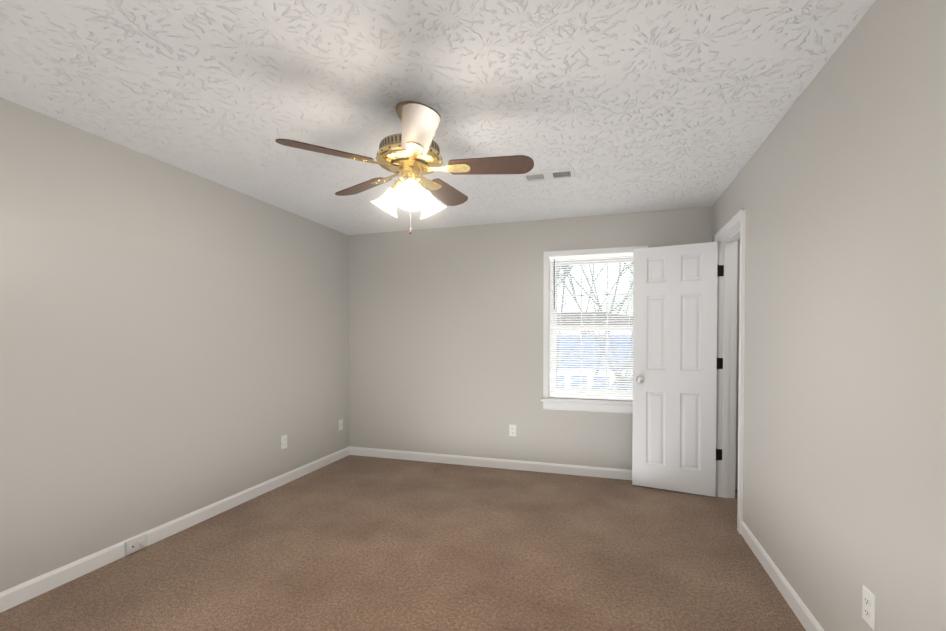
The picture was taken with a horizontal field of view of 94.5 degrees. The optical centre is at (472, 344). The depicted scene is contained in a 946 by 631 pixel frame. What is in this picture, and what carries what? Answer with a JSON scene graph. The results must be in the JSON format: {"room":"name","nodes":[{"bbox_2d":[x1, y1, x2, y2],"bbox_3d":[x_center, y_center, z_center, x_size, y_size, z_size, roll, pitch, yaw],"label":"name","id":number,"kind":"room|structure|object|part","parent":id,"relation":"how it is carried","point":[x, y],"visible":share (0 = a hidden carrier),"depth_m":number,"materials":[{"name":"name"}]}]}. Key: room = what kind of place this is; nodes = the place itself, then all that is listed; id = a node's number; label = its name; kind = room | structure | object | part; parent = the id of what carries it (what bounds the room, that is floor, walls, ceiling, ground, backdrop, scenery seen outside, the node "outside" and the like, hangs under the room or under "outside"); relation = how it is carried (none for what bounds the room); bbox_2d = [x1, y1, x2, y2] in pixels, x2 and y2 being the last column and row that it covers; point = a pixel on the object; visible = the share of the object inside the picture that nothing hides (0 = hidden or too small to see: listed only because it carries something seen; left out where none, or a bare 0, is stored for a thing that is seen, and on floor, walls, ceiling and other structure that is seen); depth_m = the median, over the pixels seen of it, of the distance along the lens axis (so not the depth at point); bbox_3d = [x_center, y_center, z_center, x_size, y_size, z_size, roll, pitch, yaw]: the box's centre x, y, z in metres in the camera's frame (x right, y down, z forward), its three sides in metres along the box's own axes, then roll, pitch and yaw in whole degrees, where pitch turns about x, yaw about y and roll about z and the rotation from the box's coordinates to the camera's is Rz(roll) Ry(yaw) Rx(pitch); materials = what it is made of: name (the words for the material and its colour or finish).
{"room":"empty bedroom","nodes":[
{"label":"empty bedroom","id":0,"kind":"room"},
{"bbox_2d":[0,97,348,591],"bbox_3d":[-2.070,0.040,2.678,0.115,2.400,4.755,0,1,17],"label":"wall","id":1,"kind":"structure","parent":0,"point":[174,342],"depth_m":2.65,"materials":[{"name":"grey paint"}]},
{"bbox_2d":[0,447,349,612],"bbox_3d":[-2.015,1.195,2.659,0.012,0.090,4.490,0,1,17],"label":"baseboard","id":2,"kind":"structure","parent":1,"relation":"attached to","point":[30,589],"depth_m":2.71,"materials":[{"name":"white wood"}]},
{"bbox_2d":[124,534,147,554],"bbox_3d":[-2.003,1.193,2.612,0.038,0.072,0.120,0,1,17],"label":"outlet","id":3,"kind":"object","parent":2,"relation":"attached to","point":[136,544],"visible":1,"depth_m":2.60,"materials":[{"name":"white plastic"}]},
{"bbox_2d":[281,435,286,448],"bbox_3d":[-1.652,0.855,3.835,0.009,0.115,0.070,0,1,17],"label":"electrical outlet","id":4,"kind":"object","parent":1,"relation":"attached to","point":[283,441],"visible":1,"depth_m":3.83,"materials":[{"name":"white plastic"}]},
{"bbox_2d":[339,419,342,430],"bbox_3d":[-1.397,0.855,4.646,0.018,0.115,0.070,0,1,17],"label":"outlet","id":5,"kind":"object","parent":1,"relation":"attached to","point":[341,424],"visible":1,"depth_m":4.65,"materials":[{"name":"white plastic"}]},
{"bbox_2d":[0,455,805,630],"bbox_3d":[0.228,1.300,1.969,5.305,0.100,5.090,0,1,17],"label":"floor","id":6,"kind":"structure","parent":0,"point":[355,543],"depth_m":2.46,"materials":[{"name":"brown carpet"}]},
{"bbox_2d":[0,0,875,234],"bbox_3d":[0.228,-1.200,1.933,5.305,0.100,5.090,0,1,17],"label":"ceiling","id":7,"kind":"structure","parent":0,"point":[625,106],"depth_m":1.95,"materials":[{"name":"white paint"}]},
{"bbox_2d":[275,101,533,234],"bbox_3d":[-0.283,-0.843,2.167,1.148,0.619,1.132,0,1,17],"label":"ceiling fan","id":8,"kind":"object","parent":7,"relation":"hanging from","point":[410,156],"visible":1,"depth_m":2.07,"materials":[{"name":"brown wood"}]},
{"bbox_3d":[-0.338,-0.706,2.150,0.351,0.149,0.380,0,1,17],"label":"lamp shade","id":9,"kind":"part","parent":8,"relation":"part of","materials":[{"name":"white glass"}]},
{"bbox_2d":[522,168,574,182],"bbox_3d":[0.519,-1.159,3.004,0.345,0.011,0.155,0,1,17],"label":"ceiling vent","id":10,"kind":"object","parent":7,"relation":"in","point":[566,173],"visible":1,"depth_m":3.00,"materials":[{"name":"white metal"}]},
{"bbox_2d":[348,206,739,488],"bbox_3d":[1.055,0.018,4.123,5.005,2.400,0.150,0,1,17],"label":"wall","id":11,"kind":"structure","parent":0,"point":[446,340],"depth_m":4.37,"materials":[{"name":"grey paint"}]},
{"bbox_2d":[349,446,631,479],"bbox_3d":[0.338,1.171,4.277,3.555,0.090,0.012,0,1,17],"label":"baseboard","id":12,"kind":"structure","parent":11,"relation":"attached to","point":[613,473],"depth_m":4.30,"materials":[{"name":"white wood"}]},
{"bbox_2d":[509,424,515,436],"bbox_3d":[0.386,0.839,4.259,0.070,0.115,0.009,0,1,17],"label":"electrical outlet","id":13,"kind":"object","parent":11,"relation":"attached to","point":[512,430],"visible":1,"depth_m":4.26,"materials":[{"name":"white plastic"}]},
{"bbox_2d":[541,246,647,413],"bbox_3d":[1.123,-0.129,4.063,0.958,1.496,0.171,0,1,17],"label":"window unit","id":14,"kind":"structure","parent":11,"relation":"in","point":[582,262],"depth_m":4.11,"materials":[{"name":"white plastic"}]},
{"bbox_2d":[549,253,632,400],"bbox_3d":[1.118,-0.161,4.045,0.818,1.333,0.040,0,1,17],"label":"window blind","id":15,"kind":"object","parent":14,"relation":"attached to","point":[581,396],"visible":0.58,"depth_m":4.06,"materials":[{"name":"white plastic"}]},
{"bbox_2d":[712,0,945,630],"bbox_3d":[1.432,0.056,1.580,0.115,2.400,4.490,0,1,17],"label":"wall","id":16,"kind":"structure","parent":0,"point":[836,188],"depth_m":1.56,"materials":[{"name":"grey paint"}]},
{"bbox_2d":[632,242,718,496],"bbox_3d":[1.664,0.199,3.636,0.649,2.030,0.170,0,1,28],"label":"door","id":17,"kind":"structure","parent":16,"relation":"in","point":[674,378],"depth_m":3.61,"materials":[{"name":"white wood"}]},
{"bbox_3d":[1.421,0.297,3.764,0.102,0.065,0.170,0,1,28],"label":"knob","id":18,"kind":"part","parent":17,"relation":"part of","materials":[{"name":"silver metal"}]},
{"bbox_3d":[1.950,0.149,3.494,0.012,1.578,0.048,0,1,28],"label":"door hinge","id":19,"kind":"part","parent":17,"relation":"part of","materials":[{"name":"black metal"}]},
{"bbox_2d":[714,208,745,533],"bbox_3d":[1.925,0.174,3.189,0.151,2.117,0.771,0,1,17],"label":"door frame","id":20,"kind":"structure","parent":16,"relation":"attached to","point":[730,233],"depth_m":3.48,"materials":[{"name":"white wood"}]},
{"bbox_2d":[741,520,823,630],"bbox_3d":[1.371,1.210,1.615,0.012,0.090,4.490,0,1,17],"label":"baseboard","id":21,"kind":"structure","parent":16,"relation":"attached to","point":[803,613],"depth_m":2.18,"materials":[{"name":"white wood"}]},
{"bbox_2d":[862,585,875,630],"bbox_3d":[1.331,0.885,1.474,0.009,0.115,0.070,0,1,17],"label":"electrical outlet","id":22,"kind":"object","parent":16,"relation":"attached to","point":[868,606],"visible":1,"depth_m":1.46,"materials":[{"name":"white plastic"}]},
{"label":"outside","id":23,"kind":"structure","parent":0,"visible":0},
{"bbox_3d":[6.711,4.216,21.311,60.000,0.100,35.410,0,1,17],"label":"ground","id":24,"kind":"structure","parent":23,"visible":0},
{"bbox_2d":[556,312,632,389],"bbox_3d":[3.440,1.514,15.755,15.800,5.466,6.660,0,1,17],"label":"house","id":25,"kind":"structure","parent":24,"relation":"on","point":[592,349],"depth_m":12.73,"materials":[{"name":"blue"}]},
{"bbox_2d":[556,262,632,389],"bbox_3d":[1.542,-1.351,10.134,11.475,11.371,9.731,0,1,17],"label":"trees","id":26,"kind":"object","parent":24,"relation":"on","point":[587,279],"depth_m":9.27,"materials":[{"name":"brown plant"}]},
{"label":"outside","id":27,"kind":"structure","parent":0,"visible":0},
{"bbox_2d":[557,262,632,315],"bbox_3d":[6.016,-1.803,17.177,14.508,8.367,6.556,0,1,17],"label":"foliage","id":28,"kind":"object","parent":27,"point":[561,272],"depth_m":16.86,"materials":[{"name":"white"}]}
]}

